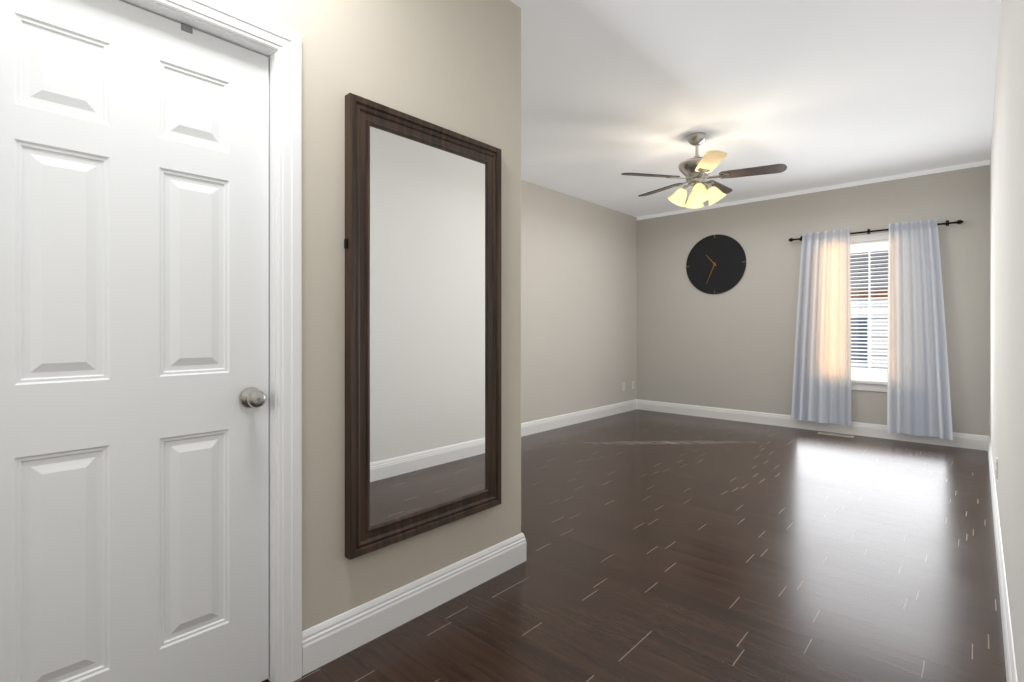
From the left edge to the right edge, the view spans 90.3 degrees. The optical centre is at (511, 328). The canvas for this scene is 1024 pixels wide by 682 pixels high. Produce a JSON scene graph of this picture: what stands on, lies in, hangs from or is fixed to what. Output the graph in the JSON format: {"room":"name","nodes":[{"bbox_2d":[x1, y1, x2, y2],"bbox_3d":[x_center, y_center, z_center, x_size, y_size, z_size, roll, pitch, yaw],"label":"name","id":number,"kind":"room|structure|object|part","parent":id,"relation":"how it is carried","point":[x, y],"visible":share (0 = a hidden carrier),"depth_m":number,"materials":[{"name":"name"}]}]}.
{"room":"empty living room","nodes":[
{"label":"empty living room","id":0,"kind":"room"},
{"bbox_2d":[221,0,517,630],"bbox_3d":[-1.140,-0.215,1.338,0.140,2.746,3.317,0,0,42],"label":"wall","id":1,"kind":"structure","parent":0,"point":[451,65],"depth_m":1.89,"materials":[{"name":"paint"}]},
{"bbox_2d":[0,0,268,681],"bbox_3d":[-1.050,0.130,1.418,0.035,2.033,0.711,0,0,42],"label":"door leaf","id":2,"kind":"structure","parent":1,"relation":"in","point":[134,333],"depth_m":1.40,"materials":[{"name":"white wood"}]},
{"bbox_2d":[181,23,192,33],"bbox_3d":[-0.959,-0.880,1.499,0.014,0.022,0.030,0,0,42],"label":"door latch","id":3,"kind":"object","parent":2,"relation":"attached to","point":[186,28],"depth_m":1.50,"materials":[{"name":"grey metal"}]},
{"bbox_2d":[239,387,265,407],"bbox_3d":[-0.810,0.221,1.602,0.072,0.066,0.066,0,0,42],"label":"door knob","id":4,"kind":"object","parent":2,"relation":"attached to","point":[251,397],"depth_m":1.59,"materials":[{"name":"grey metal"}]},
{"bbox_2d":[120,0,301,681],"bbox_3d":[-1.052,0.092,1.420,0.160,2.131,0.883,0,0,42],"label":"door frame","id":5,"kind":"structure","parent":1,"relation":"attached to","point":[285,44],"depth_m":1.66,"materials":[{"name":"white wood"}]},
{"bbox_2d":[302,532,525,675],"bbox_3d":[-0.332,1.088,2.107,0.015,0.140,1.098,0,0,42],"label":"baseboard","id":6,"kind":"structure","parent":1,"relation":"attached to","point":[329,640],"depth_m":1.99,"materials":[{"name":"white wood"}]},
{"bbox_2d":[344,93,500,559],"bbox_3d":[-0.326,-0.007,2.093,0.039,1.650,0.783,0,0,42],"label":"mirror","id":7,"kind":"object","parent":1,"relation":"attached to","point":[422,243],"visible":1,"depth_m":2.03,"materials":[{"name":"brown wood"}]},
{"bbox_3d":[-0.329,-0.007,2.102,0.019,1.482,0.607,0,0,42],"label":"glass","id":8,"kind":"part","parent":7,"relation":"part of","materials":[{"name":"white"}]},
{"bbox_2d":[518,7,520,533],"bbox_3d":[-0.011,-0.215,2.573,0.140,2.746,0.030,0,0,42],"label":"wall","id":9,"kind":"structure","parent":0,"point":[519,270],"depth_m":2.52,"materials":[{"name":"paint"}]},
{"bbox_2d":[521,180,636,422],"bbox_3d":[0.200,-0.215,5.670,0.140,2.746,4.826,0,0,42],"label":"wall","id":10,"kind":"structure","parent":0,"point":[578,304],"depth_m":6.18,"materials":[{"name":"paint"}]},
{"bbox_2d":[521,399,637,436],"bbox_3d":[0.209,1.088,5.566,0.015,0.140,4.686,0,0,42],"label":"baseboard","id":11,"kind":"structure","parent":10,"relation":"attached to","point":[536,426],"depth_m":6.17,"materials":[{"name":"white wood"}]},
{"bbox_2d":[262,409,1006,681],"bbox_3d":[0.485,1.218,3.142,3.973,0.120,8.173,0,0,42],"label":"floor","id":12,"kind":"structure","parent":0,"point":[665,547],"depth_m":2.44,"materials":[{"name":"brown wood"}]},
{"bbox_2d":[817,432,853,437],"bbox_3d":[3.507,1.156,5.523,0.325,0.005,0.115,0,0,42],"label":"floor vent","id":13,"kind":"object","parent":12,"relation":"in","point":[840,435],"visible":1,"depth_m":5.53,"materials":[{"name":"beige metal"}]},
{"bbox_2d":[510,0,1001,216],"bbox_3d":[0.485,-1.648,3.142,3.973,0.120,8.173,0,0,42],"label":"ceiling","id":14,"kind":"structure","parent":0,"point":[811,94],"depth_m":3.42,"materials":[{"name":"paint"}]},
{"bbox_2d":[621,132,786,208],"bbox_3d":[1.564,-1.298,4.246,1.258,0.579,1.208,0,0,42],"label":"ceiling fan","id":15,"kind":"object","parent":14,"relation":"hanging from","point":[696,170],"visible":1,"depth_m":4.12,"materials":[{"name":"grey metal"}]},
{"bbox_3d":[1.162,-1.238,4.144,0.394,0.034,0.498,0,0,42],"label":"blade","id":16,"kind":"part","parent":15,"relation":"part of","materials":[{"name":"brown wood"}]},
{"bbox_3d":[1.363,-1.238,4.537,0.566,0.034,0.256,0,0,42],"label":"blade","id":17,"kind":"part","parent":15,"relation":"part of","materials":[{"name":"brown wood"}]},
{"bbox_3d":[1.486,-1.238,3.840,0.386,0.034,0.503,0,0,42],"label":"blade","id":18,"kind":"part","parent":15,"relation":"part of","materials":[{"name":"brown wood"}]},
{"bbox_3d":[1.777,-1.238,4.471,0.141,0.034,0.587,0,0,42],"label":"blade","id":19,"kind":"part","parent":15,"relation":"part of","materials":[{"name":"brown wood"}]},
{"bbox_3d":[1.865,-1.238,4.065,0.569,0.034,0.247,0,0,42],"label":"blade","id":20,"kind":"part","parent":15,"relation":"part of","materials":[{"name":"brown wood"}]},
{"bbox_2d":[637,165,989,435],"bbox_3d":[3.195,-0.215,6.107,3.693,2.746,0.140,0,0,42],"label":"wall","id":21,"kind":"structure","parent":0,"point":[733,347],"depth_m":6.07,"materials":[{"name":"paint"}]},
{"bbox_2d":[686,234,745,293],"bbox_3d":[2.601,-0.819,6.533,0.760,0.760,0.028,0,0,42],"label":"clock","id":22,"kind":"object","parent":21,"relation":"attached to","point":[715,264],"visible":1,"depth_m":6.51,"materials":[{"name":"black"}]},
{"bbox_2d":[638,399,985,450],"bbox_3d":[3.141,1.088,6.051,3.630,0.140,0.015,0,0,42],"label":"baseboard","id":23,"kind":"structure","parent":21,"relation":"attached to","point":[961,440],"depth_m":5.83,"materials":[{"name":"white wood"}]},
{"bbox_2d":[636,160,989,219],"bbox_3d":[3.147,-1.565,6.053,3.693,0.045,0.004,0,0,42],"label":"cove","id":24,"kind":"object","parent":21,"relation":"attached to","point":[927,172],"visible":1,"depth_m":5.67,"materials":[{"name":"paint"}]},
{"bbox_2d":[850,232,888,391],"bbox_3d":[3.845,-0.167,5.482,1.000,1.670,0.185,0,0,42],"label":"window","id":25,"kind":"structure","parent":21,"relation":"in","point":[869,385],"depth_m":5.47,"materials":[{"name":"white"}]},
{"bbox_3d":[3.893,-0.174,5.535,0.780,1.475,0.042,0,0,42],"label":"window sash","id":26,"kind":"part","parent":25,"relation":"part of","materials":[{"name":"white wood"}]},
{"bbox_2d":[850,241,888,380],"bbox_3d":[3.842,-0.175,5.478,0.772,1.470,0.064,0,0,42],"label":"window blinds","id":27,"kind":"object","parent":25,"relation":"attached to","point":[869,374],"depth_m":5.47,"materials":[{"name":"white plastic"}]},
{"bbox_2d":[788,219,963,439],"bbox_3d":[3.760,0.002,5.388,1.526,2.144,0.159,0,0,42],"label":"curtains","id":28,"kind":"object","parent":21,"relation":"hanging from","point":[918,396],"visible":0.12,"depth_m":5.21,"materials":[{"name":"white fabric"}]},
{"bbox_3d":[3.780,-1.029,5.411,1.526,0.062,0.097,0,0,42],"label":"rod","id":29,"kind":"part","parent":28,"relation":"part of","materials":[{"name":"brown metal"}]},
{"bbox_2d":[990,0,1023,681],"bbox_3d":[1.900,-0.215,1.849,0.140,2.746,8.173,0,0,42],"label":"wall","id":30,"kind":"structure","parent":0,"point":[1007,292],"depth_m":1.85,"materials":[{"name":"paint"}]},
{"bbox_2d":[996,457,997,478],"bbox_3d":[2.792,0.806,2.935,0.008,0.115,0.070,0,0,42],"label":"electrical outlet","id":31,"kind":"object","parent":30,"relation":"attached to","point":[996,467],"visible":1,"depth_m":2.91,"materials":[{"name":"white plastic"}]},
{"bbox_2d":[986,436,1017,681],"bbox_3d":[1.843,1.088,1.901,0.015,0.140,7.893,0,0,42],"label":"baseboard","id":32,"kind":"structure","parent":30,"relation":"attached to","point":[1010,664],"depth_m":2.06,"materials":[{"name":"white wood"}]},
{"label":"outside","id":33,"kind":"structure","parent":0,"visible":0},
{"bbox_2d":[850,250,887,371],"bbox_3d":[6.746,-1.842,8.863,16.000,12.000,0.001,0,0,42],"label":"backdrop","id":34,"kind":"structure","parent":33,"point":[866,292],"depth_m":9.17,"materials":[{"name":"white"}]}
]}

